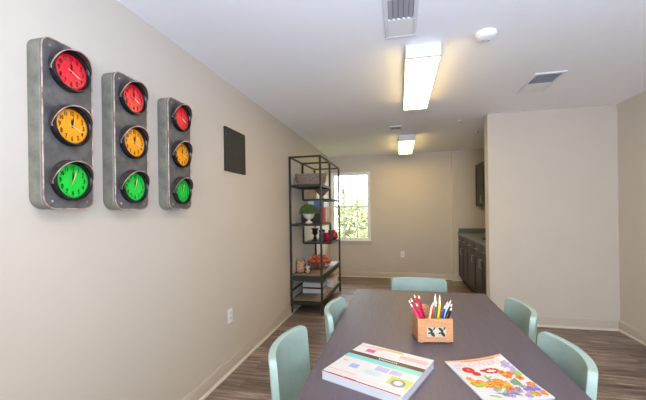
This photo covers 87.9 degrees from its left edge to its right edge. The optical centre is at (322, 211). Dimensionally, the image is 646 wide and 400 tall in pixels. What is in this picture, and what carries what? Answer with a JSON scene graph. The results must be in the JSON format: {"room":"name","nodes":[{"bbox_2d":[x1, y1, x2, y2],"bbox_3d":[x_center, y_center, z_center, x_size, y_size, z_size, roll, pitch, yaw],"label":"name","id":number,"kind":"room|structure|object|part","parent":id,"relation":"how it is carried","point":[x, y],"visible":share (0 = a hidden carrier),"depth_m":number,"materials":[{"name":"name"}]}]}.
{"room":"activity room","nodes":[
{"label":"activity room","id":0,"kind":"room"},
{"bbox_2d":[0,0,329,399],"bbox_3d":[-0.902,0.127,2.690,0.140,2.440,8.640,-1,0,13],"label":"wall","id":1,"kind":"structure","parent":0,"point":[98,302],"depth_m":1.85,"materials":[{"name":"paint"}]},
{"bbox_2d":[27,37,93,209],"bbox_3d":[-1.067,-0.348,1.399,0.130,0.681,0.221,-1,0,13],"label":"clock","id":2,"kind":"object","parent":1,"relation":"attached to","point":[59,76],"visible":1,"depth_m":1.34,"materials":[{"name":"metal"}]},
{"bbox_2d":[101,72,149,209],"bbox_3d":[-0.992,-0.347,1.727,0.130,0.681,0.221,-1,0,13],"label":"clock","id":3,"kind":"object","parent":1,"relation":"attached to","point":[125,136],"visible":1,"depth_m":1.66,"materials":[{"name":"black metal"}]},
{"bbox_2d":[157,97,192,209],"bbox_3d":[-0.905,-0.350,2.104,0.130,0.681,0.221,-1,0,13],"label":"clock","id":4,"kind":"object","parent":1,"relation":"attached to","point":[174,117],"visible":1,"depth_m":2.03,"materials":[{"name":"black"}]},
{"bbox_3d":[-0.901,-0.350,2.103,0.010,0.676,0.215,-1,0,13],"label":"plate","id":5,"kind":"part","parent":4,"relation":"part of","materials":[{"name":"black metal"}]},
{"bbox_2d":[228,308,232,323],"bbox_3d":[-0.783,0.881,2.829,0.009,0.118,0.072,-1,0,13],"label":"wall outlet","id":6,"kind":"object","parent":1,"relation":"attached to","point":[230,318],"visible":1,"depth_m":2.82,"materials":[{"name":"white plastic"}]},
{"bbox_2d":[223,126,245,174],"bbox_3d":[-0.770,-0.523,2.950,0.020,0.370,0.370,-1,0,13],"label":"wall panel","id":7,"kind":"object","parent":1,"relation":"attached to","point":[234,141],"visible":1,"depth_m":2.92,"materials":[{"name":"black"}]},
{"bbox_2d":[182,305,300,399],"bbox_3d":[-0.802,1.289,2.671,0.030,0.112,8.640,-1,0,13],"label":"baseboard","id":8,"kind":"structure","parent":1,"relation":"attached to","point":[220,374],"depth_m":2.88,"materials":[{"name":"beige paint"}]},
{"bbox_2d":[117,0,645,156],"bbox_3d":[0.956,-1.171,2.260,4.112,0.100,9.040,-1,0,13],"label":"ceiling","id":9,"kind":"structure","parent":0,"point":[328,71],"depth_m":2.44,"materials":[{"name":"white paint"}]},
{"bbox_2d":[389,125,401,131],"bbox_3d":[0.988,-1.115,4.540,0.170,0.013,0.300,-1,0,13],"label":"ceiling vent","id":10,"kind":"object","parent":9,"relation":"in","point":[391,128],"visible":1,"depth_m":4.50,"materials":[{"name":"white metal"}]},
{"bbox_2d":[382,0,418,39],"bbox_3d":[0.446,-1.107,1.925,0.188,0.012,0.430,-1,0,13],"label":"ceiling vent","id":11,"kind":"object","parent":9,"relation":"in","point":[400,21],"visible":1,"depth_m":1.92,"materials":[{"name":"white metal"}]},
{"bbox_3d":[0.468,-1.108,2.018,0.140,0.009,0.191,-1,0,13],"label":"damper plate","id":12,"kind":"part","parent":11,"relation":"part of","materials":[{"name":"white plastic"}]},
{"bbox_2d":[399,134,414,154],"bbox_3d":[1.365,-1.081,5.511,0.230,0.092,1.220,-1,0,13],"label":"ceiling light","id":13,"kind":"object","parent":9,"relation":"attached to","point":[406,142],"visible":1,"depth_m":5.15,"materials":[{"name":"white plastic"}]},
{"bbox_2d":[399,141,413,153],"bbox_3d":[1.365,-1.054,5.511,0.222,0.026,1.170,-1,0,13],"label":"diffuser","id":14,"kind":"object","parent":13,"relation":"attached to","point":[405,147],"depth_m":5.47,"materials":[{"name":"white plastic"}]},
{"bbox_2d":[403,41,441,110],"bbox_3d":[0.802,-1.073,2.818,0.230,0.092,1.220,-1,0,13],"label":"ceiling light","id":15,"kind":"object","parent":9,"relation":"attached to","point":[421,60],"visible":1,"depth_m":2.49,"materials":[{"name":"white plastic"}]},
{"bbox_2d":[475,28,496,42],"bbox_3d":[1.026,-1.099,2.111,0.124,0.047,0.124,-1,0,13],"label":"smoke detector","id":16,"kind":"object","parent":9,"relation":"attached to","point":[485,35],"visible":1,"depth_m":2.08,"materials":[{"name":"white plastic"}]},
{"bbox_2d":[516,70,567,92],"bbox_3d":[1.905,-1.129,2.945,0.240,0.013,0.460,-1,0,13],"label":"ceiling vent","id":17,"kind":"object","parent":9,"relation":"in","point":[538,82],"visible":1,"depth_m":2.91,"materials":[{"name":"white metal"}]},
{"bbox_3d":[1.928,-1.130,3.046,0.192,0.009,0.206,-1,0,13],"label":"damper plate","id":18,"kind":"part","parent":17,"relation":"part of","materials":[{"name":"white plastic"}]},
{"bbox_2d":[328,151,452,273],"bbox_3d":[1.236,0.095,6.704,2.517,2.440,0.140,-1,0,13],"label":"wall","id":19,"kind":"structure","parent":0,"point":[411,194],"depth_m":6.55,"materials":[{"name":"paint"}]},
{"bbox_2d":[331,171,372,244],"bbox_3d":[0.583,-0.057,6.827,0.857,1.469,0.150,-1,0,13],"label":"window","id":20,"kind":"structure","parent":19,"relation":"in","point":[343,241],"depth_m":6.81,"materials":[{"name":"white plastic"}]},
{"bbox_3d":[0.569,-0.420,6.865,0.744,0.687,0.030,-1,0,13],"label":"sash","id":21,"kind":"part","parent":20,"relation":"part of","materials":[{"name":"white plastic"}]},
{"bbox_3d":[0.571,0.231,6.831,0.744,0.687,0.030,-1,0,13],"label":"sash","id":22,"kind":"part","parent":20,"relation":"part of","materials":[{"name":"white plastic"}]},
{"bbox_3d":[0.580,0.639,6.771,0.857,0.077,0.035,-1,0,13],"label":"sill","id":23,"kind":"part","parent":20,"relation":"part of","materials":[{"name":"beige paint"}]},
{"bbox_2d":[333,271,452,279],"bbox_3d":[1.317,1.258,6.602,2.347,0.112,0.030,-1,0,13],"label":"baseboard","id":24,"kind":"structure","parent":19,"relation":"attached to","point":[343,273],"depth_m":6.60,"materials":[{"name":"beige paint"}]},
{"bbox_2d":[204,277,645,399],"bbox_3d":[0.994,1.369,2.260,4.112,0.100,9.040,-1,0,13],"label":"floor","id":25,"kind":"structure","parent":0,"point":[619,359],"depth_m":3.07,"materials":[{"name":"brown wood"}]},
{"bbox_2d":[268,325,310,399],"bbox_3d":[0.034,0.924,1.306,0.450,0.819,0.408,-1,0,13],"label":"dining chair","id":26,"kind":"object","parent":25,"relation":"on","point":[288,356],"visible":0.96,"depth_m":1.40,"materials":[{"name":"teal plastic"}]},
{"bbox_2d":[288,155,340,315],"bbox_3d":[-0.075,0.307,4.989,0.433,2.055,1.350,-1,0,13],"label":"shelving unit","id":27,"kind":"object","parent":25,"relation":"on","point":[320,274],"visible":0.89,"depth_m":4.47,"materials":[{"name":"metal"}]},
{"bbox_3d":[-0.422,0.312,4.388,0.025,2.055,0.025,-1,0,13],"label":"post","id":28,"kind":"part","parent":27,"relation":"part of","materials":[{"name":"metal"}]},
{"bbox_2d":[296,260,304,273],"bbox_3d":[-0.305,0.739,4.556,0.128,0.195,0.128,-1,0,13],"label":"glass jar","id":29,"kind":"object","parent":27,"relation":"on","point":[300,270],"visible":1,"depth_m":4.53,"materials":[{"name":"glass"}]},
{"bbox_3d":[-0.299,-0.440,4.971,0.025,0.555,0.025,-1,0,13],"label":"short post","id":30,"kind":"part","parent":27,"relation":"part of","materials":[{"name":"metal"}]},
{"bbox_3d":[-0.288,0.333,4.971,0.025,0.290,0.025,-1,0,13],"label":"short post","id":31,"kind":"part","parent":27,"relation":"part of","materials":[{"name":"metal"}]},
{"bbox_2d":[305,264,310,273],"bbox_3d":[-0.204,0.770,4.502,0.072,0.130,0.072,-1,0,13],"label":"glass jar","id":32,"kind":"object","parent":27,"relation":"on","point":[307,267],"visible":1,"depth_m":4.49,"materials":[{"name":"glass"}]},
{"bbox_2d":[299,204,318,222],"bbox_3d":[-0.191,0.033,4.557,0.270,0.262,0.268,-1,0,13],"label":"potted topiary","id":33,"kind":"object","parent":27,"relation":"on","point":[308,211],"visible":1,"depth_m":4.49,"materials":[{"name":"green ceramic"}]},
{"bbox_2d":[301,212,319,222],"bbox_3d":[-0.176,0.091,4.801,0.266,0.145,0.096,-1,0,13],"label":"box","id":34,"kind":"object","parent":27,"relation":"on","point":[316,219],"visible":0.52,"depth_m":4.75,"materials":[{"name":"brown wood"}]},
{"bbox_3d":[-0.167,-0.334,4.628,0.433,0.030,0.610,-1,0,13],"label":"shelf","id":35,"kind":"part","parent":27,"relation":"part of","materials":[{"name":"metal"}]},
{"bbox_2d":[295,172,326,184],"bbox_3d":[-0.163,-0.440,4.591,0.432,0.176,0.286,-1,0,13],"label":"wicker basket","id":36,"kind":"object","parent":27,"relation":"on","point":[309,178],"visible":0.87,"depth_m":4.47,"materials":[{"name":"brown wicker"}]},
{"bbox_3d":[-0.158,0.178,4.634,0.433,0.026,0.622,-1,0,13],"label":"shelf","id":37,"kind":"part","parent":27,"relation":"part of","materials":[{"name":"metal"}]},
{"bbox_2d":[309,190,318,198],"bbox_3d":[-0.143,-0.268,5.326,0.126,0.172,0.186,-1,0,13],"label":"wooden box","id":38,"kind":"object","parent":27,"relation":"on","point":[313,194],"visible":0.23,"depth_m":5.24,"materials":[{"name":"beige wood"}]},
{"bbox_3d":[-0.090,-0.710,4.989,0.433,0.022,1.350,-1,0,13],"label":"shelf","id":39,"kind":"part","parent":27,"relation":"part of","materials":[{"name":"metal"}]},
{"bbox_2d":[303,286,326,293],"bbox_3d":[-0.114,1.131,4.872,0.300,0.062,0.260,-1,0,13],"label":"binder","id":40,"kind":"object","parent":27,"relation":"on","point":[318,291],"visible":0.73,"depth_m":4.75,"materials":[{"name":"white"}]},
{"bbox_2d":[303,284,326,288],"bbox_3d":[-0.114,1.089,4.872,0.305,0.022,0.262,-1,0,13],"label":"binder","id":41,"kind":"object","parent":40,"relation":"on","point":[326,284],"visible":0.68,"depth_m":4.75,"materials":[{"name":"black"}]},
{"bbox_2d":[303,280,326,287],"bbox_3d":[-0.115,1.046,4.872,0.300,0.062,0.255,-1,0,13],"label":"binder","id":42,"kind":"object","parent":41,"relation":"on","point":[305,283],"visible":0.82,"depth_m":4.77,"materials":[{"name":"white"}]},
{"bbox_2d":[311,226,318,240],"bbox_3d":[-0.121,0.344,5.159,0.124,0.226,0.124,-1,0,13],"label":"candle lantern","id":43,"kind":"object","parent":27,"relation":"on","point":[315,230],"visible":0.96,"depth_m":5.13,"materials":[{"name":"black metal"}]},
{"bbox_3d":[-0.126,0.308,5.680,0.025,2.055,0.025,-1,0,13],"label":"post","id":44,"kind":"part","parent":27,"relation":"part of","materials":[{"name":"metal"}]},
{"bbox_2d":[308,201,323,214],"bbox_3d":[-0.101,0.005,4.890,0.230,0.315,0.032,-1,0,13],"label":"picture book","id":45,"kind":"object","parent":27,"relation":"on","point":[315,203],"visible":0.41,"depth_m":4.87,"materials":[{"name":"blue paper"}]},
{"bbox_3d":[-0.067,0.869,4.989,0.433,0.070,1.350,-1,0,13],"label":"shelf","id":46,"kind":"part","parent":27,"relation":"part of","materials":[{"name":"wood"}]},
{"bbox_3d":[-0.062,1.187,4.989,0.433,0.050,1.350,-1,0,13],"label":"shelf","id":47,"kind":"part","parent":27,"relation":"part of","materials":[{"name":"wood"}]},
{"bbox_2d":[307,259,331,268],"bbox_3d":[-0.051,0.770,4.898,0.374,0.123,0.374,-1,0,13],"label":"wire basket","id":48,"kind":"object","parent":27,"relation":"on","point":[311,266],"visible":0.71,"depth_m":4.80,"materials":[{"name":"brown metal"}]},
{"bbox_3d":[-0.014,-0.171,5.286,0.433,0.024,0.740,-1,0,13],"label":"shelf","id":49,"kind":"part","parent":27,"relation":"part of","materials":[{"name":"metal"}]},
{"bbox_3d":[-0.024,0.306,4.297,0.025,2.055,0.025,-1,0,13],"label":"post","id":50,"kind":"part","parent":27,"relation":"part of","materials":[{"name":"metal"}]},
{"bbox_2d":[318,229,324,240],"bbox_3d":[-0.016,0.360,5.124,0.096,0.191,0.096,-1,0,13],"label":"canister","id":51,"kind":"object","parent":27,"relation":"on","point":[323,231],"visible":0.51,"depth_m":5.08,"materials":[{"name":"blue metal"}]},
{"bbox_2d":[315,189,328,198],"bbox_3d":[-0.013,-0.266,5.111,0.236,0.165,0.236,-1,0,13],"label":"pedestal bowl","id":52,"kind":"object","parent":27,"relation":"on","point":[324,191],"visible":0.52,"depth_m":5.05,"materials":[{"name":"ceramic"}]},
{"bbox_3d":[-0.004,0.469,5.286,0.433,0.026,0.740,-1,0,13],"label":"shelf","id":53,"kind":"part","parent":27,"relation":"part of","materials":[{"name":"metal"}]},
{"bbox_2d":[322,207,327,222],"bbox_3d":[0.032,0.053,4.772,0.075,0.215,0.052,-1,0,13],"label":"picture book","id":54,"kind":"object","parent":27,"relation":"on","point":[324,209],"visible":1,"depth_m":4.75,"materials":[{"name":"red paper"}]},
{"bbox_2d":[324,232,328,240],"bbox_3d":[0.063,0.389,5.077,0.093,0.130,0.076,-1,0,39],"label":"mug","id":55,"kind":"object","parent":27,"relation":"on","point":[326,235],"visible":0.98,"depth_m":5.05,"materials":[{"name":"red ceramic"}]},
{"bbox_3d":[0.098,-0.446,4.880,0.025,0.555,0.025,-1,0,13],"label":"short post","id":56,"kind":"part","parent":27,"relation":"part of","materials":[{"name":"metal"}]},
{"bbox_3d":[0.110,0.327,4.880,0.025,0.290,0.025,-1,0,13],"label":"short post","id":57,"kind":"part","parent":27,"relation":"part of","materials":[{"name":"metal"}]},
{"bbox_2d":[325,273,336,287],"bbox_3d":[0.113,1.084,5.261,0.166,0.150,0.346,-1,0,13],"label":"storage box","id":58,"kind":"object","parent":27,"relation":"on","point":[331,279],"visible":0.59,"depth_m":5.10,"materials":[{"name":"white"}]},
{"bbox_3d":[0.112,1.023,5.261,0.166,0.029,0.346,-1,0,13],"label":"lid","id":59,"kind":"part","parent":58,"relation":"part of","materials":[{"name":"beige wood"}]},
{"bbox_2d":[333,229,337,238],"bbox_3d":[0.180,0.370,5.418,0.124,0.165,0.124,-1,0,13],"label":"ginger jar","id":60,"kind":"object","parent":27,"relation":"on","point":[335,234],"visible":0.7,"depth_m":5.37,"materials":[{"name":"red ceramic"}]},
{"bbox_3d":[0.272,0.302,5.589,0.025,2.055,0.025,-1,0,13],"label":"post","id":61,"kind":"part","parent":27,"relation":"part of","materials":[{"name":"metal"}]},
{"bbox_2d":[324,297,345,341],"bbox_3d":[0.242,0.921,1.794,0.450,0.819,0.408,-1,0,13],"label":"dining chair","id":62,"kind":"object","parent":25,"relation":"on","point":[334,310],"visible":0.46,"depth_m":1.87,"materials":[{"name":"teal plastic"}]},
{"bbox_2d":[391,277,446,291],"bbox_3d":[0.683,0.915,2.349,0.408,0.819,0.450,-1,0,13],"label":"dining chair","id":63,"kind":"object","parent":25,"relation":"on","point":[426,284],"visible":0.3,"depth_m":2.54,"materials":[{"name":"teal plastic"}]},
{"bbox_2d":[296,289,591,399],"bbox_3d":[0.472,0.946,1.471,0.871,0.760,1.832,-1,0,13],"label":"dining table","id":64,"kind":"object","parent":25,"relation":"on","point":[381,318],"visible":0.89,"depth_m":1.43,"materials":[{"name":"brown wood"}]},
{"bbox_2d":[322,343,433,399],"bbox_3d":[0.199,0.555,1.178,0.291,0.030,0.291,-1,0,36],"label":"book","id":65,"kind":"object","parent":64,"relation":"on","point":[378,372],"visible":1,"depth_m":1.13,"materials":[{"name":"white paper"}]},
{"bbox_2d":[411,304,452,342],"bbox_3d":[0.483,0.498,1.493,0.151,0.136,0.126,-1,0,2],"label":"pencil box","id":66,"kind":"object","parent":64,"relation":"on","point":[424,330],"visible":0.94,"depth_m":1.43,"materials":[{"name":"brown wood"}]},
{"bbox_3d":[0.411,0.511,1.496,0.005,0.100,0.114,-1,0,2],"label":"panel","id":67,"kind":"part","parent":66,"relation":"part of","materials":[{"name":"brown wood"}]},
{"bbox_2d":[410,303,419,318],"bbox_3d":[0.427,0.477,1.469,0.090,0.152,0.009,-1,0,-1],"label":"pencil","id":68,"kind":"object","parent":66,"relation":"in","point":[413,308],"visible":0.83,"depth_m":1.47,"materials":[{"name":"pink wood"}]},
{"bbox_2d":[410,297,420,318],"bbox_3d":[0.432,0.470,1.505,0.075,0.164,0.009,-1,0,12],"label":"pencil","id":69,"kind":"object","parent":66,"relation":"in","point":[414,306],"visible":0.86,"depth_m":1.51,"materials":[{"name":"pink wood"}]},
{"bbox_2d":[414,295,424,318],"bbox_3d":[0.449,0.464,1.520,0.072,0.175,0.009,-1,0,19],"label":"pencil","id":70,"kind":"object","parent":66,"relation":"in","point":[415,298],"visible":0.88,"depth_m":1.52,"materials":[{"name":"red wood"}]},
{"bbox_2d":[416,303,423,318],"bbox_3d":[0.441,0.475,1.476,0.068,0.154,0.009,-1,0,-11],"label":"pencil","id":71,"kind":"object","parent":66,"relation":"in","point":[417,306],"visible":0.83,"depth_m":1.47,"materials":[{"name":"red wood"}]},
{"bbox_2d":[418,295,425,318],"bbox_3d":[0.462,0.466,1.534,0.049,0.171,0.009,-1,0,2],"label":"pencil","id":72,"kind":"object","parent":66,"relation":"in","point":[420,302],"visible":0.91,"depth_m":1.53,"materials":[{"name":"pink wood"}]},
{"bbox_3d":[0.485,0.495,1.553,0.149,0.130,0.005,-1,0,2],"label":"panel","id":73,"kind":"part","parent":66,"relation":"part of","materials":[{"name":"brown wood"}]},
{"bbox_2d":[434,303,436,318],"bbox_3d":[0.483,0.473,1.454,0.027,0.154,0.009,-1,0,-27],"label":"pencil","id":74,"kind":"object","parent":66,"relation":"in","point":[435,307],"visible":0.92,"depth_m":1.45,"materials":[{"name":"green"}]},
{"bbox_3d":[0.481,0.510,1.434,0.149,0.100,0.005,-1,0,2],"label":"panel","id":75,"kind":"part","parent":66,"relation":"part of","materials":[{"name":"orange wood"}]},
{"bbox_3d":[0.485,0.516,1.431,0.080,0.040,0.001,-1,0,2],"label":"plate","id":76,"kind":"part","parent":66,"relation":"part of","materials":[{"name":"white paper"}]},
{"bbox_2d":[437,300,440,318],"bbox_3d":[0.500,0.469,1.461,0.037,0.162,0.009,-1,0,-25],"label":"pencil","id":77,"kind":"object","parent":66,"relation":"in","point":[439,306],"visible":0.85,"depth_m":1.46,"materials":[{"name":"yellow wood"}]},
{"bbox_2d":[445,303,452,317],"bbox_3d":[0.533,0.478,1.482,0.082,0.146,0.009,-1,0,5],"label":"pencil","id":78,"kind":"object","parent":66,"relation":"in","point":[450,306],"visible":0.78,"depth_m":1.48,"materials":[{"name":"grey"}]},
{"bbox_2d":[445,354,554,399],"bbox_3d":[0.574,0.553,1.124,0.218,0.024,0.268,-1,0,-5],"label":"magazine","id":79,"kind":"object","parent":64,"relation":"on","point":[494,377],"visible":1,"depth_m":1.11,"materials":[{"name":"paper"}]},
{"bbox_2d":[458,235,472,290],"bbox_3d":[2.732,0.862,5.781,0.675,0.862,0.785,-1,0,13],"label":"base cabinet","id":80,"kind":"object","parent":25,"relation":"on","point":[462,241],"visible":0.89,"depth_m":5.80,"materials":[{"name":"black wood"}]},
{"bbox_3d":[2.484,0.519,6.038,0.020,0.151,0.388,-1,0,13],"label":"drawer","id":81,"kind":"part","parent":80,"relation":"part of","materials":[{"name":"brown wood"}]},
{"bbox_3d":[2.489,0.894,6.038,0.020,0.581,0.388,-1,0,13],"label":"door","id":82,"kind":"part","parent":80,"relation":"part of","materials":[{"name":"brown wood"}]},
{"bbox_3d":[2.396,0.520,5.656,0.020,0.151,0.388,-1,0,13],"label":"drawer","id":83,"kind":"part","parent":80,"relation":"part of","materials":[{"name":"brown wood"}]},
{"bbox_3d":[2.402,0.895,5.656,0.020,0.581,0.388,-1,0,13],"label":"door","id":84,"kind":"part","parent":80,"relation":"part of","materials":[{"name":"brown wood"}]},
{"bbox_2d":[467,239,474,292],"bbox_3d":[2.582,0.864,5.126,0.675,0.862,0.560,-1,0,13],"label":"base cabinet","id":85,"kind":"object","parent":25,"relation":"on","point":[470,244],"visible":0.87,"depth_m":5.20,"materials":[{"name":"black wood"}]},
{"bbox_3d":[2.290,0.522,5.191,0.020,0.151,0.556,-1,0,13],"label":"drawer","id":86,"kind":"part","parent":85,"relation":"part of","materials":[{"name":"brown wood"}]},
{"bbox_2d":[474,242,485,294],"bbox_3d":[2.420,0.867,4.419,0.675,0.862,0.890,-1,0,13],"label":"base cabinet","id":87,"kind":"object","parent":25,"relation":"on","point":[480,250],"visible":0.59,"depth_m":4.58,"materials":[{"name":"black wood"}]},
{"bbox_2d":[457,228,485,245],"bbox_3d":[2.573,0.365,5.078,0.657,0.135,2.247,-1,0,13],"label":"countertop","id":88,"kind":"structure","parent":87,"relation":"on","point":[474,234],"depth_m":5.82,"materials":[{"name":"stone"}]},
{"bbox_3d":[2.178,0.523,4.702,0.020,0.151,0.441,-1,0,13],"label":"drawer","id":89,"kind":"part","parent":87,"relation":"part of","materials":[{"name":"brown wood"}]},
{"bbox_3d":[2.183,0.898,4.702,0.020,0.581,0.441,-1,0,13],"label":"door","id":90,"kind":"part","parent":87,"relation":"part of","materials":[{"name":"brown wood"}]},
{"bbox_3d":[2.078,0.525,4.268,0.020,0.151,0.441,-1,0,13],"label":"drawer","id":91,"kind":"part","parent":87,"relation":"part of","materials":[{"name":"brown wood"}]},
{"bbox_3d":[2.084,0.900,4.268,0.020,0.581,0.441,-1,0,13],"label":"door","id":92,"kind":"part","parent":87,"relation":"part of","materials":[{"name":"brown wood"}]},
{"bbox_2d":[504,298,537,343],"bbox_3d":[0.880,0.912,1.802,0.450,0.819,0.408,-1,0,13],"label":"dining chair","id":93,"kind":"object","parent":25,"relation":"on","point":[522,314],"visible":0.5,"depth_m":1.79,"materials":[{"name":"teal plastic"}]},
{"bbox_2d":[537,332,597,399],"bbox_3d":[0.726,0.914,1.261,0.450,0.819,0.408,-1,0,13],"label":"dining chair","id":94,"kind":"object","parent":25,"relation":"on","point":[577,364],"visible":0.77,"depth_m":1.23,"materials":[{"name":"teal plastic"}]},
{"bbox_2d":[451,149,484,280],"bbox_3d":[2.879,0.071,6.281,0.875,2.440,0.230,-1,0,13],"label":"wall","id":95,"kind":"structure","parent":0,"point":[465,212],"depth_m":6.22,"materials":[{"name":"paint"}]},
{"bbox_2d":[452,275,462,280],"bbox_3d":[2.502,1.240,6.238,0.185,0.112,0.030,-1,0,13],"label":"baseboard","id":96,"kind":"structure","parent":95,"relation":"attached to","point":[454,277],"depth_m":6.24,"materials":[{"name":"beige paint"}]},
{"bbox_2d":[458,228,485,232],"bbox_3d":[2.583,0.345,5.076,0.637,0.097,2.247,-1,0,13],"label":"backsplash","id":97,"kind":"structure","parent":95,"relation":"attached to","point":[461,230],"depth_m":6.17,"materials":[{"name":"stone"}]},
{"bbox_2d":[484,104,619,330],"bbox_3d":[2.642,0.074,3.804,1.432,2.440,0.190,-1,0,13],"label":"wall","id":98,"kind":"structure","parent":0,"point":[552,207],"depth_m":3.75,"materials":[{"name":"paint"}]},
{"bbox_2d":[617,90,645,332],"bbox_3d":[2.572,0.075,0.608,0.140,2.440,6.133,-1,0,13],"label":"wall","id":99,"kind":"structure","parent":0,"point":[631,113],"depth_m":3.39,"materials":[{"name":"paint"}]},
{"bbox_2d":[618,320,645,345],"bbox_3d":[2.506,1.240,0.627,0.030,0.112,6.133,-1,0,13],"label":"baseboard","id":100,"kind":"structure","parent":99,"relation":"attached to","point":[628,330],"depth_m":3.40,"materials":[{"name":"beige paint"}]},
{"bbox_3d":[2.960,0.069,4.987,0.140,2.440,2.257,-1,0,13],"label":"wall","id":101,"kind":"structure","parent":0,"visible":0},
{"bbox_2d":[475,161,484,205],"bbox_3d":[2.711,-0.467,5.081,0.365,0.750,2.150,-1,0,13],"label":"upper cabinet","id":102,"kind":"object","parent":101,"relation":"attached to","point":[479,168],"visible":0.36,"depth_m":5.81,"materials":[{"name":"black wood"}]},
{"bbox_3d":[2.635,-0.466,5.375,0.020,0.736,0.534,-1,0,13],"label":"door","id":103,"kind":"part","parent":102,"relation":"part of","materials":[{"name":"brown wood"}]},
{"label":"outside","id":104,"kind":"structure","parent":0,"visible":0},
{"bbox_3d":[2.211,1.701,18.499,24.000,0.100,22.960,-1,0,13],"label":"ground","id":105,"kind":"structure","parent":104,"visible":0},
{"bbox_2d":[334,178,367,237],"bbox_3d":[0.916,0.097,15.149,2.443,3.151,2.367,-1,0,13],"label":"tree","id":106,"kind":"object","parent":105,"relation":"on","point":[353,186],"visible":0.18,"depth_m":15.03,"materials":[{"name":"green plant"}]},
{"bbox_2d":[335,195,367,237],"bbox_3d":[0.975,0.584,10.043,1.313,2.179,1.316,-1,0,13],"label":"tree","id":107,"kind":"object","parent":105,"relation":"on","point":[350,213],"visible":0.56,"depth_m":9.88,"materials":[{"name":"green plant"}]}
]}

